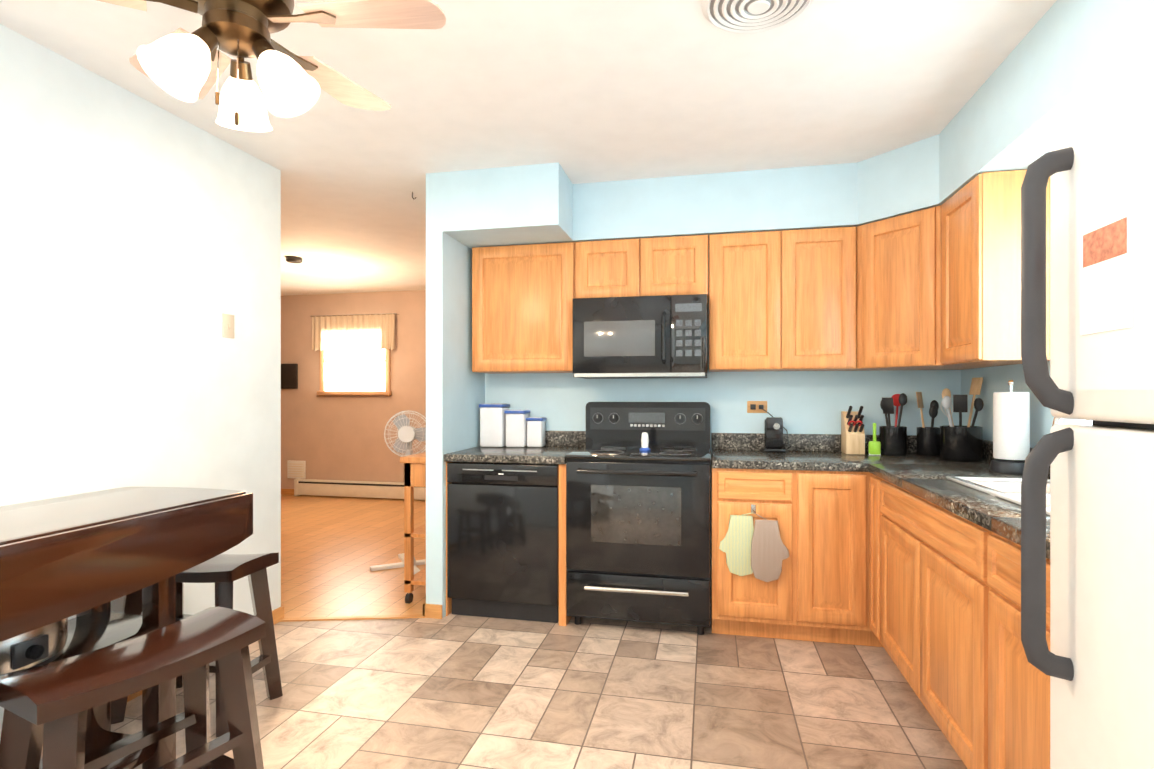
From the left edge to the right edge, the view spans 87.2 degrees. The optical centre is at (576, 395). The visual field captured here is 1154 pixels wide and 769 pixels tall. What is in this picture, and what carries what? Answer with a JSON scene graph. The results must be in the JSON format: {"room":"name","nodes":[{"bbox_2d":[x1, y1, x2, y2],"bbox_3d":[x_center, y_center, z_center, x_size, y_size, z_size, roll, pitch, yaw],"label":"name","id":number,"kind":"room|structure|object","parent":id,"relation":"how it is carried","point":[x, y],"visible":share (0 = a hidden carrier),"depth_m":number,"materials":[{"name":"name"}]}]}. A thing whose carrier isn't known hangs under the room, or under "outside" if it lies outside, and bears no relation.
{"room":"kitchen","nodes":[
{"label":"kitchen","id":0,"kind":"room"},
{"bbox_2d":[0,24,280,737],"bbox_3d":[-2.250,0.001,0.805,0.120,2.480,5.220,0,0,12],"label":"wall","id":1,"kind":"structure","parent":0,"point":[140,246],"depth_m":2.47,"materials":[{"name":"paint"}]},
{"bbox_2d":[127,606,283,701],"bbox_3d":[-2.184,1.204,0.797,0.012,0.075,5.232,0,0,12],"label":"baseboard","id":2,"kind":"structure","parent":1,"relation":"attached to","point":[278,614],"depth_m":3.28,"materials":[{"name":"brown wood"}]},
{"bbox_2d":[222,313,233,338],"bbox_3d":[-1.707,-0.340,2.974,0.014,0.116,0.072,0,0,12],"label":"light switch","id":3,"kind":"object","parent":1,"relation":"attached to","point":[227,325],"visible":1,"depth_m":2.96,"materials":[{"name":"beige plastic"}]},
{"bbox_2d":[281,494,425,617],"bbox_3d":[-3.609,1.264,5.756,6.510,0.059,3.888,0,0,12],"label":"floor","id":4,"kind":"structure","parent":0,"point":[333,549],"depth_m":4.67,"materials":[{"name":"brown wood"}]},
{"bbox_2d":[370,410,425,573],"bbox_3d":[-1.219,0.674,4.398,0.410,1.131,0.410,0,0,17],"label":"pedestal fan","id":5,"kind":"object","parent":4,"relation":"on","point":[408,435],"visible":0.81,"depth_m":4.34,"materials":[{"name":"white plastic"}]},
{"bbox_2d":[400,452,425,602],"bbox_3d":[-0.891,0.802,3.804,0.215,0.875,0.500,0,0,12],"label":"kitchen cart","id":6,"kind":"object","parent":4,"relation":"on","point":[414,470],"visible":0.33,"depth_m":3.59,"materials":[{"name":"brown wood"}]},
{"bbox_2d":[281,290,425,488],"bbox_3d":[-1.715,-0.002,7.188,9.600,2.480,0.120,0,0,12],"label":"wall","id":7,"kind":"structure","parent":0,"point":[333,437],"depth_m":7.36,"materials":[{"name":"beige paint"}]},
{"bbox_2d":[281,364,297,388],"bbox_3d":[-3.696,-0.237,7.538,0.480,0.310,0.040,0,0,12],"label":"framed picture","id":8,"kind":"object","parent":7,"relation":"attached to","point":[289,376],"visible":0.56,"depth_m":7.49},
{"bbox_2d":[287,460,305,478],"bbox_3d":[-3.470,0.918,7.493,0.240,0.220,0.032,0,0,12],"label":"air vent","id":9,"kind":"object","parent":7,"relation":"in","point":[296,469],"visible":1,"depth_m":7.48,"materials":[{"name":"white plastic"}]},
{"bbox_2d":[281,489,414,499],"bbox_3d":[-3.263,1.201,7.459,6.460,0.075,0.012,0,0,12],"label":"baseboard","id":10,"kind":"structure","parent":7,"relation":"attached to","point":[283,491],"depth_m":7.52,"materials":[{"name":"brown wood"}]},
{"bbox_2d":[310,313,398,351],"bbox_3d":[-2.685,-0.750,7.290,1.142,0.440,0.092,0,0,12],"label":"valance curtain","id":11,"kind":"object","parent":7,"relation":"attached to","point":[358,332],"visible":1,"depth_m":7.26,"materials":[{"name":"fabric"}]},
{"bbox_2d":[317,349,391,395],"bbox_3d":[-2.692,-0.417,7.309,0.980,0.850,0.060,0,0,12],"label":"living room window","id":12,"kind":"structure","parent":7,"relation":"in","point":[356,372],"depth_m":7.32,"materials":[{"name":"white glass"}]},
{"bbox_2d":[294,479,424,499],"bbox_3d":[-2.544,1.133,7.257,1.870,0.210,0.075,0,0,12],"label":"baseboard heater","id":13,"kind":"object","parent":7,"relation":"attached to","point":[365,489],"visible":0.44,"depth_m":7.26,"materials":[{"name":"metal"}]},
{"bbox_2d":[426,172,484,617],"bbox_3d":[-0.727,0.000,3.699,0.100,2.480,0.655,0,0,12],"label":"wall pier","id":14,"kind":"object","parent":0,"point":[455,391],"visible":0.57,"depth_m":3.39,"materials":[{"name":"blue paint"}]},
{"bbox_2d":[423,602,441,617],"bbox_3d":[-0.773,1.202,3.704,0.032,0.075,0.667,0,0,12],"label":"baseboard","id":15,"kind":"structure","parent":14,"relation":"attached to","point":[434,611],"depth_m":3.37,"materials":[{"name":"brown wood"}]},
{"bbox_2d":[41,606,966,768],"bbox_3d":[-0.377,1.271,0.897,4.300,0.060,6.200,0,0,12],"label":"floor","id":16,"kind":"structure","parent":0,"point":[451,691],"depth_m":2.45,"materials":[{"name":"tile"}]},
{"bbox_2d":[0,487,252,768],"bbox_3d":[-1.556,0.786,1.359,0.560,0.910,1.650,0,0,12],"label":"dining table","id":17,"kind":"object","parent":16,"relation":"on","point":[86,559],"visible":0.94,"depth_m":1.73,"materials":[{"name":"brown wood"}]},
{"bbox_2d":[0,618,67,674],"bbox_3d":[-1.490,0.570,1.550,0.277,0.270,0.380,0,0,12],"label":"crockpot","id":18,"kind":"object","parent":17,"relation":"on","point":[46,644],"visible":0.44,"depth_m":1.52,"materials":[{"name":"silver metal"}]},
{"bbox_2d":[0,607,265,768],"bbox_3d":[-1.120,0.938,1.551,0.347,0.611,0.537,0,0,27],"label":"stool","id":19,"kind":"object","parent":16,"relation":"on","point":[46,706],"visible":1,"depth_m":1.54,"materials":[{"name":"brown wood"}]},
{"bbox_2d":[111,553,282,737],"bbox_3d":[-1.502,0.938,2.402,0.537,0.611,0.347,0,0,10],"label":"stool","id":20,"kind":"object","parent":16,"relation":"on","point":[222,572],"visible":0.5,"depth_m":2.35,"materials":[{"name":"brown wood"}]},
{"bbox_2d":[280,614,425,621],"bbox_3d":[-1.240,1.236,3.363,0.793,0.008,0.036,0,0,-4],"label":"trim","id":21,"kind":"structure","parent":16,"relation":"on","point":[351,618],"depth_m":3.36,"materials":[{"name":"brown wood"}]},
{"bbox_2d":[447,462,558,622],"bbox_3d":[-0.353,0.808,3.608,0.637,0.860,0.594,0,0,12],"label":"dishwasher","id":22,"kind":"object","parent":16,"relation":"on","point":[503,540],"visible":0.92,"depth_m":3.32,"materials":[{"name":"black plastic"}]},
{"bbox_2d":[444,445,585,464],"bbox_3d":[-0.334,0.348,3.617,0.695,0.041,0.643,0,0,12],"label":"countertop","id":23,"kind":"structure","parent":22,"relation":"on","point":[547,454],"depth_m":3.36,"materials":[{"name":"grey stone"}]},
{"bbox_2d":[479,403,546,446],"bbox_3d":[-0.408,0.190,3.857,0.403,0.274,0.158,0,0,12],"label":"canisters","id":24,"kind":"object","parent":23,"relation":"on","point":[502,425],"visible":0.96,"depth_m":3.81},
{"bbox_2d":[565,402,710,634],"bbox_3d":[0.369,0.640,3.425,0.758,1.200,0.684,0,0,12],"label":"range","id":25,"kind":"object","parent":16,"relation":"on","point":[638,535],"visible":0.98,"depth_m":3.16,"materials":[{"name":"black metal"}]},
{"bbox_2d":[639,432,650,451],"bbox_3d":[0.383,0.261,3.413,0.064,0.106,0.064,0,0,12],"label":"salt shaker","id":26,"kind":"object","parent":25,"relation":"on","point":[644,443],"visible":1,"depth_m":3.40,"materials":[{"name":"white plastic"}]},
{"bbox_2d":[711,453,799,639],"bbox_3d":[0.947,0.805,3.340,0.400,0.870,0.637,0,0,12],"label":"base cabinet","id":27,"kind":"object","parent":16,"relation":"on","point":[747,605],"depth_m":3.04,"materials":[{"name":"brown wood"}]},
{"bbox_2d":[719,504,788,581],"bbox_3d":[0.878,0.732,3.010,0.335,0.374,0.036,0,0,12],"label":"oven mitts","id":28,"kind":"object","parent":27,"relation":"hanging from","point":[759,550],"visible":1,"depth_m":2.99,"materials":[{"name":"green fabric"}]},
{"bbox_2d":[800,469,867,645],"bbox_3d":[1.303,0.805,3.262,0.328,0.870,0.637,0,0,12],"label":"base cabinet","id":29,"kind":"object","parent":16,"relation":"on","point":[833,502],"depth_m":2.95,"materials":[{"name":"brown wood"}]},
{"bbox_2d":[712,449,990,468],"bbox_3d":[1.418,0.348,3.234,1.365,0.041,0.643,0,0,12],"label":"countertop","id":30,"kind":"structure","parent":29,"relation":"on","point":[792,458],"depth_m":3.10,"materials":[{"name":"grey stone"}]},
{"bbox_2d":[759,405,788,452],"bbox_3d":[1.154,0.192,3.535,0.169,0.270,0.159,0,0,12],"label":"can opener","id":31,"kind":"object","parent":30,"relation":"on","point":[773,434],"visible":1,"depth_m":3.49,"materials":[{"name":"black plastic"}]},
{"bbox_2d":[841,406,864,454],"bbox_3d":[1.551,0.192,3.398,0.096,0.270,0.180,0,0,12],"label":"knife block","id":32,"kind":"object","parent":30,"relation":"on","point":[852,434],"visible":0.98,"depth_m":3.35,"materials":[{"name":"brown wood"}]},
{"bbox_2d":[868,423,880,454],"bbox_3d":[1.633,0.239,3.324,0.060,0.175,0.024,0,0,12],"label":"dish brush","id":33,"kind":"object","parent":30,"relation":"on","point":[874,446],"visible":1,"depth_m":3.32,"materials":[{"name":"green plastic"}]},
{"bbox_2d":[879,393,906,455],"bbox_3d":[1.745,0.157,3.345,0.136,0.339,0.136,0,0,12],"label":"utensil crock","id":34,"kind":"object","parent":30,"relation":"on","point":[893,440],"visible":1,"depth_m":3.30,"materials":[{"name":"black ceramic"}]},
{"bbox_2d":[916,392,939,455],"bbox_3d":[1.937,0.154,3.339,0.119,0.346,0.116,0,0,12],"label":"utensil crock","id":35,"kind":"object","parent":30,"relation":"on","point":[928,440],"visible":0.98,"depth_m":3.30,"materials":[{"name":"black ceramic"}]},
{"bbox_2d":[940,377,983,461],"bbox_3d":[1.953,0.118,3.069,0.207,0.418,0.186,0,0,12],"label":"utensil crock","id":36,"kind":"object","parent":30,"relation":"on","point":[959,442],"visible":1,"depth_m":3.02,"materials":[{"name":"black ceramic"}]},
{"bbox_2d":[868,469,875,646],"bbox_3d":[1.696,0.805,2.775,0.626,0.870,0.185,0,0,12],"label":"base cabinet","id":37,"kind":"object","parent":16,"relation":"on","point":[871,476],"depth_m":2.87,"materials":[{"name":"brown wood"}]},
{"bbox_2d":[876,473,975,768],"bbox_3d":[1.561,0.805,2.157,0.626,0.870,1.080,0,0,12],"label":"base cabinet","id":38,"kind":"object","parent":16,"relation":"on","point":[910,561],"depth_m":2.11,"materials":[{"name":"brown wood"}]},
{"bbox_2d":[868,465,1049,552],"bbox_3d":[1.517,0.344,1.969,0.632,0.051,1.815,0,0,12],"label":"countertop","id":39,"kind":"structure","parent":38,"relation":"on","point":[930,480],"depth_m":2.05,"materials":[{"name":"grey stone"}]},
{"bbox_2d":[944,473,1049,516],"bbox_3d":[1.561,0.408,1.942,0.410,0.184,0.800,0,0,12],"label":"sink","id":40,"kind":"object","parent":39,"relation":"in","point":[1009,488],"depth_m":2.28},
{"bbox_2d":[989,380,1029,473],"bbox_3d":[1.856,0.131,2.589,0.156,0.393,0.156,0,0,12],"label":"paper towel roll","id":41,"kind":"object","parent":39,"relation":"on","point":[1011,429],"visible":0.94,"depth_m":2.54,"materials":[{"name":"white paper"}]},
{"bbox_2d":[976,521,1049,768],"bbox_3d":[1.386,0.806,1.356,0.626,0.870,0.560,0,0,12],"label":"base cabinet","id":42,"kind":"object","parent":16,"relation":"on","point":[1013,695],"depth_m":1.59,"materials":[{"name":"brown wood"}]},
{"bbox_2d":[1021,70,1153,768],"bbox_3d":[1.137,0.373,0.704,0.816,1.727,0.780,0,0,12],"label":"refrigerator","id":43,"kind":"object","parent":16,"relation":"on","point":[1095,663],"visible":1,"depth_m":1.01,"materials":[{"name":"white metal"}]},
{"bbox_2d":[0,0,1056,295],"bbox_3d":[-2.656,-1.280,2.879,9.600,0.080,9.100,0,0,12],"label":"ceiling","id":44,"kind":"structure","parent":0,"point":[594,90],"depth_m":2.49,"materials":[{"name":"paint"}]},
{"bbox_2d":[97,0,445,131],"bbox_3d":[-0.893,-0.973,1.644,1.077,0.528,1.072,0,0,12],"label":"ceiling fan","id":45,"kind":"object","parent":44,"relation":"hanging from","point":[180,63],"visible":1,"depth_m":1.60,"materials":[{"name":"white glass"}]},
{"bbox_2d":[286,256,302,263],"bbox_3d":[-2.551,-1.221,5.466,0.140,0.040,0.140,0,0,12],"label":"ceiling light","id":46,"kind":"object","parent":44,"relation":"attached to","point":[294,259],"visible":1,"depth_m":5.42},
{"bbox_2d":[701,0,812,32],"bbox_3d":[0.566,-1.222,1.888,0.352,0.033,0.352,0,0,12],"label":"ceiling vent","id":47,"kind":"object","parent":44,"relation":"in","point":[744,16],"visible":1,"depth_m":1.93,"materials":[{"name":"white plastic"}]},
{"bbox_2d":[442,0,1153,248],"bbox_3d":[0.124,-1.074,0.731,2.830,0.330,6.090,0,0,12],"label":"bulkhead","id":48,"kind":"object","parent":44,"relation":"attached to","point":[1063,68],"visible":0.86,"depth_m":3.19,"materials":[{"name":"blue paint"}]},
{"bbox_2d":[485,246,960,449],"bbox_3d":[0.840,0.000,3.748,3.140,2.480,0.110,0,0,12],"label":"wall","id":49,"kind":"structure","parent":0,"point":[808,402],"depth_m":3.64,"materials":[{"name":"blue paint"}]},
{"bbox_2d":[472,242,575,373],"bbox_3d":[-0.299,-0.524,3.778,0.642,0.762,0.312,0,0,12],"label":"upper cabinet","id":50,"kind":"object","parent":49,"relation":"attached to","point":[523,296],"depth_m":3.63,"materials":[{"name":"brown wood"}]},
{"bbox_2d":[576,238,643,297],"bbox_3d":[0.206,-0.733,3.668,0.384,0.345,0.312,0,0,12],"label":"upper cabinet","id":51,"kind":"object","parent":49,"relation":"attached to","point":[604,268],"depth_m":3.51,"materials":[{"name":"brown wood"}]},
{"bbox_2d":[644,234,711,303],"bbox_3d":[0.581,-0.733,3.586,0.384,0.345,0.312,0,0,12],"label":"upper cabinet","id":52,"kind":"object","parent":49,"relation":"attached to","point":[676,265],"depth_m":3.43,"materials":[{"name":"brown wood"}]},
{"bbox_2d":[573,294,706,378],"bbox_3d":[0.380,-0.330,3.564,0.754,0.450,0.440,0,0,12],"label":"microwave","id":53,"kind":"object","parent":52,"relation":"attached to","point":[637,337],"visible":1,"depth_m":3.39,"materials":[{"name":"black plastic"}]},
{"bbox_2d":[545,431,916,452],"bbox_3d":[0.772,0.278,3.694,2.824,0.100,0.020,0,0,12],"label":"backsplash","id":54,"kind":"structure","parent":49,"relation":"attached to","point":[831,443],"depth_m":3.62,"materials":[{"name":"grey stone"}]},
{"bbox_2d":[709,230,783,371],"bbox_3d":[0.961,-0.524,3.503,0.386,0.762,0.312,0,0,12],"label":"upper cabinet","id":55,"kind":"object","parent":49,"relation":"attached to","point":[746,303],"depth_m":3.35,"materials":[{"name":"brown wood"}]},
{"bbox_2d":[747,401,766,412],"bbox_3d":[1.081,0.070,3.635,0.116,0.072,0.008,0,0,12],"label":"outlet","id":56,"kind":"object","parent":49,"relation":"attached to","point":[752,406],"visible":1,"depth_m":3.63,"materials":[{"name":"brown wood"}]},
{"bbox_2d":[784,226,855,370],"bbox_3d":[1.337,-0.524,3.421,0.384,0.762,0.312,0,0,12],"label":"upper cabinet","id":57,"kind":"object","parent":49,"relation":"attached to","point":[820,263],"depth_m":3.27,"materials":[{"name":"brown wood"}]},
{"bbox_2d":[856,207,963,370],"bbox_3d":[1.794,-0.524,3.171,0.606,0.762,0.606,0,0,12],"label":"upper cabinet","id":58,"kind":"object","parent":49,"relation":"attached to","point":[896,256],"depth_m":3.05,"materials":[{"name":"brown wood"}]},
{"bbox_2d":[961,361,1091,447],"bbox_3d":[1.560,0.001,0.417,0.110,2.480,6.090,0,0,12],"label":"wall","id":59,"kind":"structure","parent":0,"point":[996,378],"depth_m":2.94,"materials":[{"name":"blue paint"}]},
{"bbox_2d":[936,169,1049,368],"bbox_3d":[1.827,-0.524,2.635,0.312,0.762,0.418,0,0,12],"label":"upper cabinet","id":60,"kind":"object","parent":59,"relation":"attached to","point":[936,288],"depth_m":2.47,"materials":[{"name":"brown wood"}]},
{"bbox_2d":[981,440,1031,460],"bbox_3d":[1.881,0.278,2.203,0.020,0.100,2.426,0,0,12],"label":"backsplash","id":61,"kind":"structure","parent":59,"relation":"attached to","point":[987,445],"depth_m":3.02,"materials":[{"name":"black stone"}]}
]}

